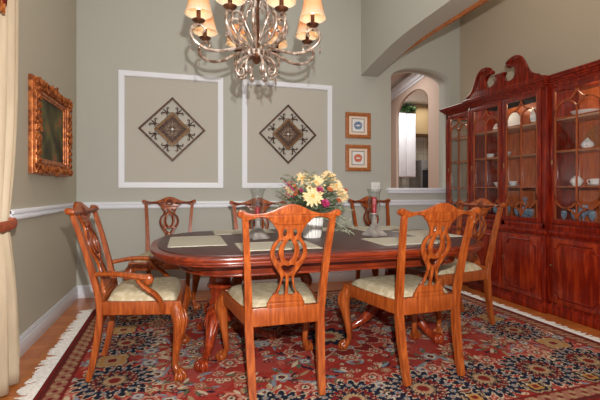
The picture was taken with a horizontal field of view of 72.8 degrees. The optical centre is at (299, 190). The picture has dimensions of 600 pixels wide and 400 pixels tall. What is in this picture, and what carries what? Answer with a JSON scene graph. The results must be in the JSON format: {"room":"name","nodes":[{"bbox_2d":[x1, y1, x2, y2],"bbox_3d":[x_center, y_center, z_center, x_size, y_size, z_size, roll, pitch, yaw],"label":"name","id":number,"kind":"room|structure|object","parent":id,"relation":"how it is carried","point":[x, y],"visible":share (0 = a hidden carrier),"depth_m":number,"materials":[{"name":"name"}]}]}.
{"room":"dining room","nodes":[
{"label":"dining room","id":0,"kind":"room"},
{"bbox_2d":[10,0,75,335],"bbox_3d":[-1.374,-0.795,0.604,0.250,3.750,7.116,0,0,-16],"label":"wall","id":1,"kind":"structure","parent":0,"point":[44,246],"depth_m":3.08,"materials":[{"name":"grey paint"}]},
{"bbox_2d":[0,0,19,396],"bbox_3d":[-1.494,-0.432,1.784,0.182,3.000,1.154,0,0,-16],"label":"curtain","id":2,"kind":"object","parent":1,"relation":"hanging from","point":[9,21],"visible":1,"depth_m":2.16,"materials":[{"name":"beige fabric"}]},
{"bbox_2d":[0,0,6,13],"bbox_3d":[-1.286,-1.385,1.449,0.056,1.030,1.229,0,0,-16],"label":"swag valance","id":3,"kind":"object","parent":2,"relation":"attached to","point":[3,3],"visible":1,"depth_m":2.00,"materials":[{"name":"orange fabric"}]},
{"bbox_2d":[10,203,73,219],"bbox_3d":[-1.988,0.154,3.262,0.030,0.067,1.606,0,0,-16],"label":"trim","id":4,"kind":"structure","parent":1,"relation":"attached to","point":[23,213],"depth_m":2.93,"materials":[{"name":"white paint"}]},
{"bbox_2d":[19,286,77,357],"bbox_3d":[-1.243,1.015,0.632,0.018,0.130,7.098,0,0,-16],"label":"baseboard","id":5,"kind":"structure","parent":1,"relation":"attached to","point":[35,331],"depth_m":3.11,"materials":[{"name":"white paint"}]},
{"bbox_2d":[28,74,72,176],"bbox_3d":[-1.957,-0.463,3.233,0.075,0.723,0.922,0,0,-16],"label":"framed painting","id":6,"kind":"object","parent":1,"relation":"attached to","point":[50,135],"visible":1,"depth_m":3.12,"materials":[{"name":"gold metal"}]},
{"bbox_2d":[76,0,459,284],"bbox_3d":[-0.132,-0.795,4.784,4.937,3.750,0.240,0,0,-16],"label":"wall","id":7,"kind":"structure","parent":0,"point":[112,36],"depth_m":4.45,"materials":[{"name":"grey paint"}]},
{"bbox_2d":[118,70,222,187],"bbox_3d":[-1.348,-0.628,4.300,1.057,1.207,0.022,0,0,-16],"label":"wall panel","id":8,"kind":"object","parent":7,"relation":"attached to","point":[141,164],"depth_m":4.29,"materials":[{"name":"white paint"}]},
{"bbox_2d":[138,97,205,161],"bbox_3d":[-1.349,-0.644,4.299,0.684,0.684,0.024,0,0,-16],"label":"wall decor","id":9,"kind":"object","parent":7,"relation":"attached to","point":[172,129],"visible":1,"depth_m":4.29,"materials":[{"name":"metal"}]},
{"bbox_2d":[76,268,384,298],"bbox_3d":[-0.072,1.015,4.667,4.487,0.130,0.018,0,0,-16],"label":"baseboard","id":10,"kind":"structure","parent":7,"relation":"attached to","point":[84,291],"depth_m":4.73,"materials":[{"name":"white paint"}]},
{"bbox_2d":[82,200,457,208],"bbox_3d":[-0.071,0.154,4.661,4.487,0.067,0.030,0,0,-16],"label":"trim","id":11,"kind":"structure","parent":7,"relation":"attached to","point":[199,204],"depth_m":4.40,"materials":[{"name":"white paint"}]},
{"bbox_2d":[242,79,331,187],"bbox_3d":[-0.130,-0.628,4.648,1.061,1.207,0.022,0,0,-16],"label":"wall panel","id":12,"kind":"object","parent":7,"relation":"attached to","point":[262,166],"depth_m":4.63,"materials":[{"name":"white paint"}]},
{"bbox_2d":[259,104,315,163],"bbox_3d":[-0.135,-0.641,4.646,0.684,0.684,0.024,0,0,-16],"label":"wall decor","id":13,"kind":"object","parent":7,"relation":"attached to","point":[287,133],"visible":1,"depth_m":4.64,"materials":[{"name":"metal"}]},
{"bbox_2d":[345,144,370,170],"bbox_3d":[0.699,-0.387,4.881,0.328,0.318,0.030,0,0,-16],"label":"framed print","id":14,"kind":"object","parent":7,"relation":"attached to","point":[357,157],"visible":1,"depth_m":4.88,"materials":[{"name":"brown wood"}]},
{"bbox_2d":[345,112,370,138],"bbox_3d":[0.699,-0.778,4.881,0.328,0.310,0.030,0,0,-16],"label":"framed print","id":15,"kind":"object","parent":7,"relation":"attached to","point":[357,125],"visible":1,"depth_m":4.88,"materials":[{"name":"brown wood"}]},
{"bbox_2d":[371,182,379,191],"bbox_3d":[0.924,-0.040,4.954,0.116,0.116,0.013,0,0,-16],"label":"light switch","id":16,"kind":"object","parent":7,"relation":"attached to","point":[375,186],"visible":1,"depth_m":4.95,"materials":[{"name":"white plastic"}]},
{"bbox_2d":[387,188,453,192],"bbox_3d":[1.482,0.004,5.238,0.931,0.063,0.315,0,0,-16],"label":"trim","id":17,"kind":"structure","parent":7,"relation":"attached to","point":[390,190],"depth_m":5.08,"materials":[{"name":"white paint"}]},
{"bbox_2d":[0,281,599,399],"bbox_3d":[1.861,1.130,3.860,8.300,0.100,11.600,0,0,-16],"label":"floor","id":18,"kind":"structure","parent":0,"point":[38,351],"depth_m":3.22,"materials":[{"name":"brown wood"}]},
{"bbox_2d":[14,285,599,399],"bbox_3d":[0.209,1.073,2.980,3.791,0.012,2.557,0,0,-17],"label":"oriental rug","id":19,"kind":"object","parent":18,"relation":"on","point":[522,356],"visible":0.73,"depth_m":2.54,"materials":[{"name":"fabric"}]},
{"bbox_2d":[64,201,190,381],"bbox_3d":[-1.014,0.568,2.490,0.658,1.001,0.654,0,0,-13],"label":"armchair","id":20,"kind":"object","parent":19,"relation":"on","point":[144,294],"visible":0.98,"depth_m":2.28,"materials":[{"name":"brown wood"}]},
{"bbox_2d":[107,277,181,300],"bbox_3d":[-0.942,0.606,2.506,0.408,0.068,0.517,0,0,-13],"label":"seat cushion","id":21,"kind":"object","parent":20,"relation":"on","point":[169,288],"depth_m":2.37,"materials":[{"name":"beige fabric"}]},
{"bbox_2d":[124,197,200,310],"bbox_3d":[-1.265,0.568,3.859,0.653,1.001,0.714,0,0,-13],"label":"dining chair","id":22,"kind":"object","parent":19,"relation":"on","point":[169,203],"visible":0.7,"depth_m":4.07,"materials":[{"name":"brown wood"}]},
{"bbox_2d":[134,251,152,261],"bbox_3d":[-1.252,0.606,3.804,0.517,0.068,0.498,0,0,-13],"label":"seat cushion","id":23,"kind":"object","parent":22,"relation":"on","point":[147,253],"depth_m":3.63,"materials":[{"name":"beige fabric"}]},
{"bbox_2d":[229,197,311,330],"bbox_3d":[-0.303,0.568,3.479,0.653,1.001,0.714,0,0,-16],"label":"dining chair","id":24,"kind":"object","parent":19,"relation":"on","point":[252,203],"visible":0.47,"depth_m":3.69,"materials":[{"name":"brown wood"}]},
{"bbox_2d":[214,204,340,399],"bbox_3d":[-0.134,0.568,2.325,0.653,1.001,0.714,0,0,-16],"label":"dining chair","id":25,"kind":"object","parent":19,"relation":"on","point":[260,304],"visible":1,"depth_m":2.10,"materials":[{"name":"brown wood"}]},
{"bbox_2d":[227,281,315,306],"bbox_3d":[-0.150,0.606,2.380,0.517,0.068,0.498,0,0,-16],"label":"seat cushion","id":26,"kind":"object","parent":25,"relation":"on","point":[261,291],"depth_m":2.32,"materials":[{"name":"beige fabric"}]},
{"bbox_2d":[150,227,484,372],"bbox_3d":[0.114,0.699,2.875,2.200,0.738,1.395,0,0,-16],"label":"dining table","id":27,"kind":"object","parent":19,"relation":"on","point":[220,263],"visible":0.59,"depth_m":2.38,"materials":[{"name":"brown wood"}]},
{"bbox_2d":[167,235,226,247],"bbox_3d":[-0.671,0.328,2.637,0.340,0.004,0.520,0,0,-16],"label":"placemat","id":28,"kind":"object","parent":27,"relation":"on","point":[187,241],"visible":1,"depth_m":2.59,"materials":[{"name":"beige fabric"}]},
{"bbox_2d":[212,229,274,234],"bbox_3d":[-0.453,0.328,3.220,0.460,0.004,0.320,0,0,-16],"label":"placemat","id":29,"kind":"object","parent":27,"relation":"on","point":[216,232],"visible":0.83,"depth_m":3.22,"materials":[{"name":"beige fabric"}]},
{"bbox_2d":[249,207,269,239],"bbox_3d":[-0.292,0.161,2.797,0.128,0.338,0.128,0,0,-33],"label":"candle holder","id":30,"kind":"object","parent":27,"relation":"on","point":[257,232],"visible":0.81,"depth_m":2.77,"materials":[{"name":"glass"}]},
{"bbox_2d":[255,207,259,213],"bbox_3d":[-0.292,0.140,2.797,0.034,0.052,0.034,0,0,-33],"label":"candle","id":31,"kind":"object","parent":30,"relation":"on","point":[257,209],"depth_m":2.78,"materials":[{"name":"red wax"}]},
{"bbox_2d":[234,241,321,250],"bbox_3d":[-0.139,0.328,2.415,0.460,0.004,0.340,0,0,-16],"label":"placemat","id":32,"kind":"object","parent":27,"relation":"on","point":[254,246],"visible":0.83,"depth_m":2.36,"materials":[{"name":"beige fabric"}]},
{"bbox_2d":[268,170,355,237],"bbox_3d":[0.071,0.094,2.848,0.604,0.472,0.429,0,0,-16],"label":"flower arrangement","id":33,"kind":"object","parent":27,"relation":"on","point":[312,197],"visible":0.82,"depth_m":2.79,"materials":[{"name":"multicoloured plant"}]},
{"bbox_2d":[284,227,342,232],"bbox_3d":[0.096,0.328,3.376,0.460,0.004,0.320,0,0,-16],"label":"placemat","id":34,"kind":"object","parent":27,"relation":"on","point":[324,229],"visible":0.18,"depth_m":3.30,"materials":[{"name":"beige fabric"}]},
{"bbox_2d":[362,190,386,236],"bbox_3d":[0.541,0.161,2.963,0.128,0.338,0.128,0,0,-33],"label":"candle holder","id":35,"kind":"object","parent":27,"relation":"on","point":[374,230],"visible":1,"depth_m":2.95,"materials":[{"name":"glass"}]},
{"bbox_2d":[372,197,376,212],"bbox_3d":[0.541,0.107,2.963,0.034,0.117,0.034,0,0,-33],"label":"candle","id":36,"kind":"object","parent":35,"relation":"on","point":[374,199],"depth_m":2.95,"materials":[{"name":"red wax"}]},
{"bbox_2d":[347,226,408,230],"bbox_3d":[0.678,0.328,3.522,0.460,0.004,0.320,0,0,-16],"label":"placemat","id":37,"kind":"object","parent":27,"relation":"on","point":[364,228],"visible":0.74,"depth_m":3.47,"materials":[{"name":"beige fabric"}]},
{"bbox_2d":[361,236,446,245],"bbox_3d":[0.678,0.328,2.648,0.460,0.004,0.340,0,0,-16],"label":"placemat","id":38,"kind":"object","parent":27,"relation":"on","point":[391,240],"visible":0.74,"depth_m":2.64,"materials":[{"name":"beige fabric"}]},
{"bbox_2d":[392,230,461,236],"bbox_3d":[0.950,0.328,3.080,0.320,0.004,0.460,0,0,-16],"label":"placemat","id":39,"kind":"object","parent":27,"relation":"on","point":[423,233],"visible":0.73,"depth_m":3.07,"materials":[{"name":"beige fabric"}]},
{"bbox_2d":[348,196,390,279],"bbox_3d":[0.894,0.568,4.331,0.653,1.001,0.714,0,0,-19],"label":"dining chair","id":40,"kind":"object","parent":19,"relation":"on","point":[364,201],"visible":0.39,"depth_m":4.59,"materials":[{"name":"brown wood"}]},
{"bbox_2d":[337,203,480,386],"bbox_3d":[0.663,0.568,2.526,0.653,1.001,0.714,0,0,-19],"label":"dining chair","id":41,"kind":"object","parent":19,"relation":"on","point":[401,294],"visible":1,"depth_m":2.31,"materials":[{"name":"brown wood"}]},
{"bbox_2d":[352,274,447,298],"bbox_3d":[0.644,0.606,2.580,0.518,0.068,0.498,0,0,-19],"label":"seat cushion","id":42,"kind":"object","parent":41,"relation":"on","point":[375,287],"depth_m":2.51,"materials":[{"name":"beige fabric"}]},
{"bbox_2d":[406,198,506,335],"bbox_3d":[1.214,0.568,3.315,0.714,1.001,0.653,0,0,-18],"label":"dining chair","id":43,"kind":"object","parent":19,"relation":"on","point":[473,271],"visible":0.59,"depth_m":3.19,"materials":[{"name":"brown wood"}]},
{"bbox_2d":[414,259,481,274],"bbox_3d":[1.159,0.606,3.298,0.498,0.068,0.518,0,0,-18],"label":"seat cushion","id":44,"kind":"object","parent":43,"relation":"on","point":[472,267],"depth_m":3.13,"materials":[{"name":"beige fabric"}]},
{"bbox_2d":[439,55,599,330],"bbox_3d":[2.186,-0.094,4.039,0.466,2.348,2.135,0,0,-16],"label":"china cabinet","id":45,"kind":"object","parent":18,"relation":"on","point":[545,262],"visible":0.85,"depth_m":3.64,"materials":[{"name":"brown wood"}]},
{"bbox_2d":[453,137,466,140],"bbox_3d":[2.049,-0.614,4.781,0.278,0.012,0.423,0,0,-16],"label":"shelf","id":46,"kind":"object","parent":45,"relation":"attached to","point":[463,138],"depth_m":4.87,"materials":[{"name":"brown wood"}]},
{"bbox_2d":[475,123,535,135],"bbox_3d":[2.224,-0.614,4.094,0.318,0.012,0.946,0,0,-16],"label":"shelf","id":47,"kind":"object","parent":45,"relation":"attached to","point":[528,128],"depth_m":4.20,"materials":[{"name":"brown wood"}]},
{"bbox_2d":[475,154,535,160],"bbox_3d":[2.224,-0.334,4.094,0.318,0.012,0.946,0,0,-16],"label":"shelf","id":48,"kind":"object","parent":45,"relation":"attached to","point":[529,157],"depth_m":4.20,"materials":[{"name":"brown wood"}]},
{"bbox_2d":[508,113,519,127],"bbox_3d":[2.246,-0.723,4.309,0.055,0.195,0.280,0,0,-16],"label":"plate","id":49,"kind":"object","parent":45,"relation":"on","point":[514,118],"visible":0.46,"depth_m":4.30,"materials":[{"name":"white ceramic"}]},
{"bbox_2d":[508,181,519,186],"bbox_3d":[2.184,-0.065,4.166,0.130,0.058,0.130,0,0,-8],"label":"teacup","id":50,"kind":"object","parent":45,"relation":"on","point":[512,183],"visible":0.96,"depth_m":4.13,"materials":[{"name":"white ceramic"}]},
{"bbox_2d":[509,181,516,184],"bbox_3d":[2.183,-0.068,4.169,0.084,0.052,0.084,0,0,37],"label":"cup","id":51,"kind":"object","parent":50,"relation":"on","point":[510,182],"depth_m":4.14,"materials":[{"name":"white ceramic"}]},
{"bbox_2d":[519,197,530,216],"bbox_3d":[2.184,0.178,3.947,0.092,0.232,0.092,0,0,7],"label":"decanter","id":52,"kind":"object","parent":45,"relation":"on","point":[526,197],"visible":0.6,"depth_m":3.93,"materials":[{"name":"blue glass"}]},
{"bbox_2d":[530,107,535,121],"bbox_3d":[2.365,-0.748,3.926,0.064,0.244,0.338,0,0,-16],"label":"plate","id":53,"kind":"object","parent":45,"relation":"on","point":[533,115],"visible":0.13,"depth_m":4.05,"materials":[{"name":"white ceramic"}]},
{"bbox_2d":[570,176,583,185],"bbox_3d":[2.352,-0.086,3.450,0.146,0.101,0.098,0,0,-20],"label":"teapot","id":54,"kind":"object","parent":45,"relation":"on","point":[573,180],"visible":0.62,"depth_m":3.42,"materials":[{"name":"white ceramic"}]},
{"bbox_2d":[556,112,598,122],"bbox_3d":[2.450,-0.614,3.378,0.278,0.012,0.508,0,0,-16],"label":"shelf","id":55,"kind":"object","parent":45,"relation":"attached to","point":[591,117],"depth_m":3.49,"materials":[{"name":"brown wood"}]},
{"bbox_2d":[556,148,598,153],"bbox_3d":[2.450,-0.334,3.378,0.278,0.012,0.508,0,0,-16],"label":"shelf","id":56,"kind":"object","parent":45,"relation":"attached to","point":[592,150],"depth_m":3.51,"materials":[{"name":"brown wood"}]},
{"bbox_2d":[556,187,598,187],"bbox_3d":[2.450,-0.029,3.378,0.278,0.012,0.508,0,0,-16],"label":"shelf","id":57,"kind":"object","parent":45,"relation":"attached to","point":[556,187],"depth_m":3.42,"materials":[{"name":"brown wood"}]},
{"bbox_2d":[570,108,598,114],"bbox_3d":[2.398,-0.643,3.416,0.220,0.045,0.220,0,0,-16],"label":"bowl","id":58,"kind":"object","parent":45,"relation":"on","point":[580,111],"visible":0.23,"depth_m":3.35,"materials":[{"name":"white ceramic"}]},
{"bbox_2d":[581,137,594,147],"bbox_3d":[2.393,-0.390,3.378,0.142,0.098,0.095,0,0,-20],"label":"teapot","id":59,"kind":"object","parent":45,"relation":"on","point":[586,143],"visible":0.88,"depth_m":3.35,"materials":[{"name":"white ceramic"}]},
{"bbox_2d":[584,125,598,146],"bbox_3d":[2.499,-0.448,3.424,0.057,0.205,0.210,0,0,-16],"label":"plate","id":60,"kind":"object","parent":45,"relation":"on","point":[593,133],"visible":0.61,"depth_m":3.45,"materials":[{"name":"brown ceramic"}]},
{"bbox_2d":[586,179,598,185],"bbox_3d":[2.407,-0.065,3.314,0.130,0.058,0.130,0,0,12],"label":"teacup","id":61,"kind":"object","parent":45,"relation":"on","point":[593,182],"visible":0.94,"depth_m":3.29,"materials":[{"name":"white ceramic"}]},
{"bbox_2d":[587,179,598,183],"bbox_3d":[2.403,-0.068,3.315,0.084,0.052,0.084,0,0,-33],"label":"cup","id":62,"kind":"object","parent":61,"relation":"on","point":[592,181],"depth_m":3.29,"materials":[{"name":"white ceramic"}]},
{"bbox_3d":[2.635,0.620,9.371,1.580,0.920,0.610,0,0,-16],"label":"base cabinet","id":63,"kind":"object","parent":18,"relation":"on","visible":0},
{"bbox_2d":[410,160,427,187],"bbox_3d":[2.927,-0.260,9.443,0.520,0.840,0.552,0,0,-16],"label":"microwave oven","id":64,"kind":"object","parent":63,"relation":"on","point":[421,179],"visible":0.25,"depth_m":9.20,"materials":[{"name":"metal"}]},
{"bbox_2d":[391,73,427,105],"bbox_3d":[2.051,-1.980,7.740,5.800,0.080,4.244,0,0,-16],"label":"ceiling","id":65,"kind":"structure","parent":0,"point":[419,97],"depth_m":8.24,"materials":[{"name":"white paint"}]},
{"bbox_2d":[399,112,427,187],"bbox_3d":[1.557,-0.420,9.468,5.800,3.000,0.150,0,0,-16],"label":"wall","id":66,"kind":"structure","parent":0,"point":[421,142],"depth_m":9.77,"materials":[{"name":"beige paint"}]},
{"bbox_2d":[399,113,415,177],"bbox_3d":[2.269,-1.000,9.271,0.500,1.420,0.580,0,0,-16],"label":"upper cabinet","id":67,"kind":"object","parent":66,"relation":"attached to","point":[407,121],"visible":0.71,"depth_m":9.00,"materials":[{"name":"white paint"}]},
{"bbox_2d":[400,104,416,112],"bbox_3d":[2.400,-1.801,9.041,0.409,0.224,0.421,0,0,34],"label":"ivy plant","id":68,"kind":"object","parent":67,"relation":"on","point":[405,108],"visible":0.92,"depth_m":9.01,"materials":[{"name":"green plant"}]},
{"bbox_2d":[391,76,438,187],"bbox_3d":[1.817,-0.420,7.545,0.050,3.000,4.200,0,0,-4],"label":"wall","id":69,"kind":"structure","parent":0,"point":[429,85],"depth_m":6.02,"materials":[{"name":"beige paint"}]},
{"bbox_2d":[391,73,424,100],"bbox_3d":[1.751,-1.805,7.591,0.075,0.170,4.100,0,0,-4],"label":"trim","id":70,"kind":"structure","parent":69,"relation":"attached to","point":[411,79],"depth_m":6.92,"materials":[{"name":"white paint"}]},
{"bbox_2d":[410,105,427,137],"bbox_3d":[3.291,-1.595,9.589,1.600,0.650,0.530,0,0,-16],"label":"wall","id":71,"kind":"structure","parent":0,"point":[421,113],"depth_m":9.16,"materials":[{"name":"beige paint"}]},
{"bbox_2d":[361,0,478,76],"bbox_3d":[1.464,-0.795,2.767,0.223,3.750,4.516,0,0,-16],"label":"wall","id":72,"kind":"structure","parent":0,"point":[389,28],"depth_m":4.19,"materials":[{"name":"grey paint"}]},
{"bbox_2d":[404,0,488,53],"bbox_3d":[1.450,-1.500,3.257,0.019,0.060,2.455,0,0,-16],"label":"trim","id":73,"kind":"structure","parent":72,"relation":"attached to","point":[477,4],"depth_m":3.59,"materials":[{"name":"brown wood"}]},
{"bbox_2d":[460,0,599,210],"bbox_3d":[3.157,-0.795,1.899,0.200,3.750,7.116,0,0,-16],"label":"wall","id":74,"kind":"structure","parent":0,"point":[552,36],"depth_m":4.29,"materials":[{"name":"beige paint"}]},
{"bbox_3d":[0.837,-2.720,1.360,4.957,0.100,7.356,0,0,-16],"label":"ceiling","id":75,"kind":"structure","parent":0,"visible":0},
{"bbox_2d":[184,0,325,87],"bbox_3d":[-0.269,-1.664,2.523,0.825,2.012,0.825,0,0,-6],"label":"chandelier","id":76,"kind":"object","parent":75,"relation":"hanging from","point":[312,14],"visible":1,"depth_m":2.46,"materials":[{"name":"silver metal"}]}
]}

